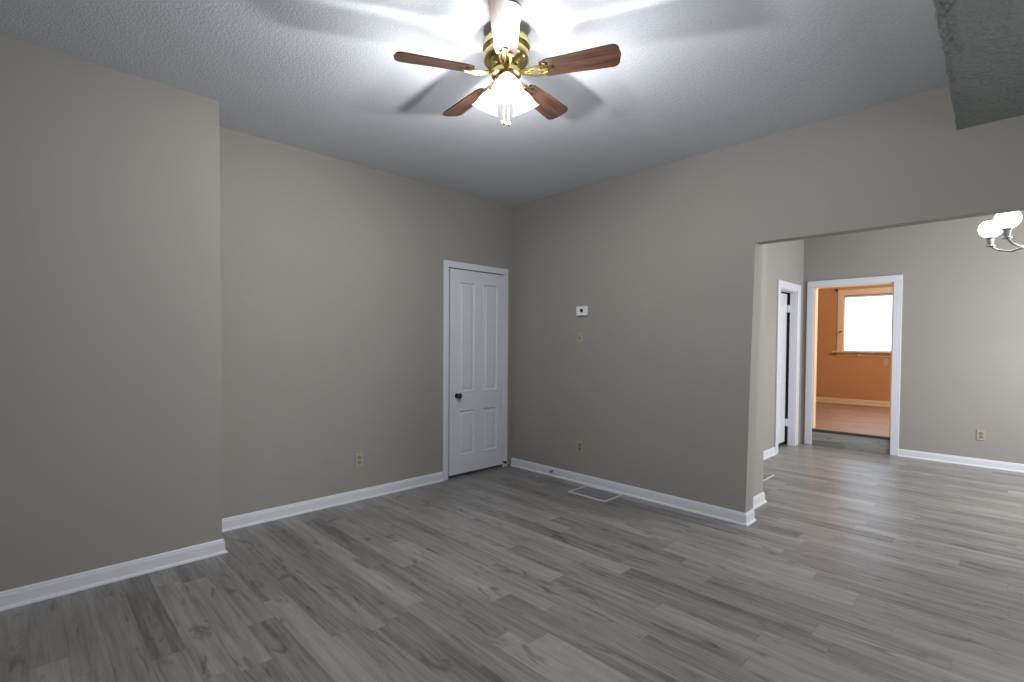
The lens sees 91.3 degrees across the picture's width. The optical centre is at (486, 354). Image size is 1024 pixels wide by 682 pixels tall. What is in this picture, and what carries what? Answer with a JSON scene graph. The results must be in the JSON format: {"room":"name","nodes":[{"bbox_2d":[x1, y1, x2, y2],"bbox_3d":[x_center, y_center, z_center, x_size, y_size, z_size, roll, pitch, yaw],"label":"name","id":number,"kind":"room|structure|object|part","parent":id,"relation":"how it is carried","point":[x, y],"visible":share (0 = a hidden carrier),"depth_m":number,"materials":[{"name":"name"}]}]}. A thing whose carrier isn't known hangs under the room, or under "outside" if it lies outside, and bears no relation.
{"room":"empty living room","nodes":[
{"label":"empty living room","id":0,"kind":"room"},
{"bbox_2d":[0,35,221,591],"bbox_3d":[-2.731,-0.150,2.453,2.475,2.800,0.512,-1,2,-43],"label":"wall","id":1,"kind":"structure","parent":0,"point":[111,449],"depth_m":2.71,"materials":[{"name":"beige paint"}]},
{"bbox_2d":[0,472,443,610],"bbox_3d":[-1.940,1.196,3.123,4.515,0.088,0.418,-1,2,-43],"label":"baseboard","id":2,"kind":"structure","parent":1,"relation":"attached to","point":[28,594],"depth_m":2.98,"materials":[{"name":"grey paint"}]},
{"bbox_2d":[219,126,511,517],"bbox_3d":[-0.924,-0.186,4.513,2.975,2.800,0.300,-1,2,-43],"label":"wall","id":3,"kind":"structure","parent":0,"point":[331,269],"depth_m":4.01,"materials":[{"name":"beige paint"}]},
{"bbox_2d":[355,452,362,466],"bbox_3d":[-1.066,0.882,4.200,0.070,0.115,0.009,-1,2,-43],"label":"wall outlet","id":4,"kind":"object","parent":3,"relation":"attached to","point":[358,456],"visible":1,"depth_m":4.20,"materials":[{"name":"beige plastic"}]},
{"bbox_2d":[442,260,507,480],"bbox_3d":[-0.083,0.149,5.065,0.870,2.114,0.096,-1,2,-43],"label":"door","id":5,"kind":"structure","parent":3,"relation":"in","point":[475,304],"depth_m":5.05,"materials":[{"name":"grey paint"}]},
{"bbox_3d":[-0.268,0.401,4.877,0.054,0.054,0.062,-1,2,-43],"label":"knob","id":6,"kind":"part","parent":5,"relation":"part of","materials":[{"name":"black metal"}]},
{"bbox_2d":[0,0,948,205],"bbox_3d":[1.484,-1.586,2.853,9.480,0.100,5.590,-1,2,-43],"label":"ceiling","id":7,"kind":"structure","parent":0,"point":[691,78],"depth_m":2.69,"materials":[{"name":"white paint"}]},
{"bbox_2d":[394,0,620,126],"bbox_3d":[0.092,-1.302,2.409,1.010,0.464,1.006,-1,2,-43],"label":"ceiling fan","id":8,"kind":"object","parent":7,"relation":"hanging from","point":[506,56],"visible":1,"depth_m":2.30,"materials":[{"name":"brown wood"}]},
{"bbox_3d":[-0.238,-1.333,2.280,0.365,0.007,0.128,0,14,-17],"label":"blade","id":9,"kind":"part","parent":8,"relation":"part of","materials":[{"name":"brown wood"}]},
{"bbox_3d":[-0.103,-1.341,2.666,0.128,0.007,0.365,-16,10,-33],"label":"blade","id":10,"kind":"part","parent":8,"relation":"part of","materials":[{"name":"brown wood"}]},
{"bbox_3d":[0.010,-1.246,2.447,0.057,0.080,0.056,0,1,-5],"label":"bulb","id":11,"kind":"part","parent":8,"relation":"part of","materials":[{"name":"white glass"}]},
{"bbox_3d":[0.035,-1.292,2.425,0.054,0.046,0.062,-1,2,-43],"label":"lamp arm","id":12,"kind":"part","parent":8,"relation":"part of","materials":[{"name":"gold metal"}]},
{"bbox_3d":[0.077,-1.326,2.033,0.128,0.007,0.365,13,2,3],"label":"blade","id":13,"kind":"part","parent":8,"relation":"part of","materials":[{"name":"brown wood"}]},
{"bbox_3d":[0.095,-1.289,2.304,0.055,0.046,0.057,-1,2,-43],"label":"lamp arm","id":14,"kind":"part","parent":8,"relation":"part of","materials":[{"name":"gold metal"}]},
{"bbox_3d":[0.094,-1.242,2.276,0.056,0.080,0.056,-1,2,-43],"label":"bulb","id":15,"kind":"part","parent":8,"relation":"part of","materials":[{"name":"white glass"}]},
{"bbox_3d":[0.154,-1.291,2.425,0.062,0.046,0.054,-1,2,-43],"label":"lamp arm","id":16,"kind":"part","parent":8,"relation":"part of","materials":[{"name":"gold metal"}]},
{"bbox_3d":[0.180,-1.245,2.446,0.056,0.080,0.057,1,1,11],"label":"bulb","id":17,"kind":"part","parent":8,"relation":"part of","materials":[{"name":"white glass"}]},
{"bbox_3d":[0.305,-1.338,2.657,0.128,0.007,0.365,-15,-8,36],"label":"blade","id":18,"kind":"part","parent":8,"relation":"part of","materials":[{"name":"brown wood"}]},
{"bbox_3d":[0.423,-1.329,2.266,0.365,0.007,0.128,1,-12,19],"label":"blade","id":19,"kind":"part","parent":8,"relation":"part of","materials":[{"name":"brown wood"}]},
{"bbox_2d":[0,442,1023,681],"bbox_3d":[1.443,1.313,2.895,9.410,0.100,5.590,-1,2,-43],"label":"floor","id":20,"kind":"structure","parent":0,"point":[854,566],"depth_m":2.63,"materials":[{"name":"grey laminate"}]},
{"bbox_2d":[568,485,622,501],"bbox_3d":[0.962,1.223,4.416,0.280,0.007,0.390,-1,2,-43],"label":"floor vent","id":21,"kind":"object","parent":20,"relation":"in","point":[586,491],"visible":1,"depth_m":4.40,"materials":[{"name":"grey metal"}]},
{"bbox_2d":[753,244,766,496],"bbox_3d":[1.830,-0.168,4.337,0.530,2.800,0.918,-1,2,-43],"label":"wall pier","id":22,"kind":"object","parent":20,"relation":"on","point":[759,442],"depth_m":4.13,"materials":[{"name":"beige paint"}]},
{"bbox_2d":[753,492,766,509],"bbox_3d":[2.152,1.198,4.030,0.556,0.088,0.026,-1,2,-43],"label":"baseboard","id":23,"kind":"object","parent":22,"relation":"attached to","point":[759,499],"visible":0.47,"depth_m":4.11,"materials":[{"name":"grey paint"}]},
{"bbox_2d":[763,473,774,480],"bbox_3d":[2.750,1.220,4.993,0.360,0.007,0.130,-1,2,-43],"label":"floor vent","id":24,"kind":"object","parent":20,"relation":"in","point":[766,476],"visible":0.4,"depth_m":5.01,"materials":[{"name":"white metal"}]},
{"bbox_2d":[763,473,771,479],"bbox_3d":[2.750,1.219,4.993,0.328,0.004,0.098,-1,2,-43],"label":"grille","id":25,"kind":"object","parent":24,"relation":"attached to","point":[766,476],"depth_m":5.01,"materials":[{"name":"grey metal"}]},
{"bbox_2d":[510,86,1023,512],"bbox_3d":[2.141,-0.147,3.500,0.150,2.800,5.350,-1,2,-43],"label":"wall","id":26,"kind":"structure","parent":0,"point":[659,392],"depth_m":3.94,"materials":[{"name":"beige paint"}]},
{"bbox_2d":[577,332,582,343],"bbox_3d":[0.883,-0.160,4.737,0.018,0.115,0.070,-1,2,-43],"label":"light switch","id":27,"kind":"object","parent":26,"relation":"attached to","point":[579,334],"visible":1,"depth_m":4.73,"materials":[{"name":"beige plastic"}]},
{"bbox_2d":[577,440,582,452],"bbox_3d":[0.889,0.873,4.754,0.009,0.115,0.070,-1,2,-43],"label":"wall outlet","id":28,"kind":"object","parent":26,"relation":"attached to","point":[579,443],"visible":1,"depth_m":4.75,"materials":[{"name":"beige plastic"}]},
{"bbox_2d":[576,306,587,315],"bbox_3d":[0.900,-0.413,4.703,0.034,0.086,0.120,-1,2,-43],"label":"thermostat","id":29,"kind":"object","parent":26,"relation":"attached to","point":[581,310],"visible":1,"depth_m":4.69,"materials":[{"name":"white plastic"}]},
{"bbox_2d":[510,458,755,526],"bbox_3d":[1.145,1.180,4.580,0.176,0.088,2.413,-1,2,-43],"label":"baseboard","id":30,"kind":"structure","parent":26,"relation":"attached to","point":[745,519],"depth_m":4.24,"materials":[{"name":"grey paint"}]},
{"bbox_2d":[764,239,803,450],"bbox_3d":[3.001,-0.195,5.840,3.230,2.800,0.400,-1,2,-43],"label":"wall","id":31,"kind":"structure","parent":0,"point":[785,260],"depth_m":6.01,"materials":[{"name":"beige paint"}]},
{"bbox_2d":[763,447,775,459],"bbox_3d":[2.724,1.171,5.331,2.102,0.088,0.026,-1,2,-43],"label":"baseboard","id":32,"kind":"structure","parent":31,"relation":"attached to","point":[770,452],"depth_m":5.91,"materials":[{"name":"white paint"}]},
{"bbox_2d":[774,280,800,453],"bbox_3d":[3.773,0.143,6.371,0.873,2.108,0.153,-1,2,-43],"label":"door frame","id":33,"kind":"structure","parent":31,"relation":"in","point":[794,308],"depth_m":6.54,"materials":[{"name":"grey paint"}]},
{"bbox_2d":[814,402,889,436],"bbox_3d":[5.964,1.128,7.923,4.060,0.293,4.500,-1,2,-43],"label":"floor","id":34,"kind":"structure","parent":0,"point":[862,419],"depth_m":7.73,"materials":[{"name":"beige laminate"}]},
{"bbox_2d":[816,284,892,401],"bbox_3d":[7.426,-0.297,9.235,0.100,2.900,4.500,-1,2,-43],"label":"wall","id":35,"kind":"structure","parent":0,"point":[847,377],"depth_m":9.74,"materials":[{"name":"paint"}]},
{"bbox_2d":[816,397,889,406],"bbox_3d":[7.371,0.910,9.218,0.030,0.101,4.500,-1,2,-43],"label":"baseboard","id":36,"kind":"structure","parent":35,"relation":"attached to","point":[818,399],"depth_m":9.57,"materials":[{"name":"beige paint"}]},
{"bbox_2d":[832,287,892,356],"bbox_3d":[7.300,-0.604,9.285,0.170,1.280,1.435,-1,2,-43],"label":"window","id":37,"kind":"structure","parent":35,"relation":"in","point":[889,290],"depth_m":9.61,"materials":[{"name":"beige paint"}]},
{"bbox_3d":[7.286,-0.049,9.287,0.140,0.030,1.435,-1,2,-43],"label":"sill","id":38,"kind":"part","parent":37,"relation":"part of","materials":[{"name":"beige paint"}]},
{"bbox_2d":[844,294,891,350],"bbox_3d":[7.314,-0.601,9.298,0.036,1.049,1.075,-1,2,-43],"label":"window pane","id":39,"kind":"object","parent":37,"relation":"attached to","point":[868,318],"visible":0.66,"depth_m":9.42,"materials":[{"name":"white glass"}]},
{"bbox_3d":[7.345,-0.600,9.326,0.050,1.070,1.095,-1,2,-43],"label":"frame","id":40,"kind":"part","parent":37,"relation":"part of","materials":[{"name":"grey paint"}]},
{"bbox_2d":[800,210,1023,463],"bbox_3d":[5.511,-0.172,5.431,0.100,2.800,3.850,-1,2,-43],"label":"wall","id":41,"kind":"structure","parent":0,"point":[962,336],"depth_m":5.64,"materials":[{"name":"beige paint"}]},
{"bbox_2d":[812,431,889,454],"bbox_3d":[4.622,1.107,6.365,0.026,0.191,0.820,-1,2,-43],"label":"step riser","id":42,"kind":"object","parent":41,"relation":"attached to","point":[874,445],"depth_m":6.34,"materials":[{"name":"grey laminate"}]},
{"bbox_2d":[812,428,889,439],"bbox_3d":[4.624,1.006,6.364,0.051,0.032,0.820,-1,2,-43],"label":"trim","id":43,"kind":"structure","parent":41,"relation":"attached to","point":[813,429],"depth_m":6.32,"materials":[{"name":"brown"}]},
{"bbox_2d":[804,275,902,455],"bbox_3d":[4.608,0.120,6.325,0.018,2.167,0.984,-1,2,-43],"label":"trim","id":44,"kind":"structure","parent":41,"relation":"attached to","point":[897,279],"depth_m":6.05,"materials":[{"name":"grey paint"}]},
{"bbox_2d":[898,449,1023,472],"bbox_3d":[5.807,1.195,5.040,0.026,0.088,2.578,-1,2,-43],"label":"baseboard","id":45,"kind":"structure","parent":41,"relation":"attached to","point":[992,464],"depth_m":5.57,"materials":[{"name":"grey paint"}]},
{"bbox_2d":[976,430,985,440],"bbox_3d":[5.414,0.879,5.472,0.009,0.115,0.070,-1,2,-43],"label":"wall outlet","id":46,"kind":"object","parent":41,"relation":"attached to","point":[981,434],"visible":1,"depth_m":5.47,"materials":[{"name":"beige plastic"}]},
{"bbox_2d":[931,0,1023,129],"bbox_3d":[1.280,-1.346,0.287,5.450,0.268,1.851,-1,2,-43],"label":"ceiling","id":47,"kind":"structure","parent":0,"point":[981,42],"depth_m":2.10,"materials":[{"name":"grey paint"}]},
{"bbox_2d":[978,211,1023,251],"bbox_3d":[3.725,-1.105,3.327,0.625,0.860,0.645,-1,2,-43],"label":"chandelier","id":48,"kind":"object","parent":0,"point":[1003,222],"visible":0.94,"depth_m":3.31,"materials":[{"name":"white glass"}]},
{"bbox_3d":[3.600,-0.895,3.567,0.131,0.113,0.131,-1,2,-43],"label":"glass globe","id":49,"kind":"part","parent":48,"relation":"part of"},
{"bbox_3d":[3.651,-0.775,3.471,0.054,0.127,0.276,0,1,-27],"label":"arm","id":50,"kind":"part","parent":48,"relation":"part of","materials":[{"name":"silver metal"}]},
{"bbox_3d":[3.436,-0.890,3.296,0.132,0.113,0.132,-1,2,-43],"label":"glass globe","id":51,"kind":"part","parent":48,"relation":"part of"},
{"bbox_3d":[3.545,-0.772,3.317,0.276,0.127,0.054,0,1,-9],"label":"arm","id":52,"kind":"part","parent":48,"relation":"part of","materials":[{"name":"silver metal"}]}
]}

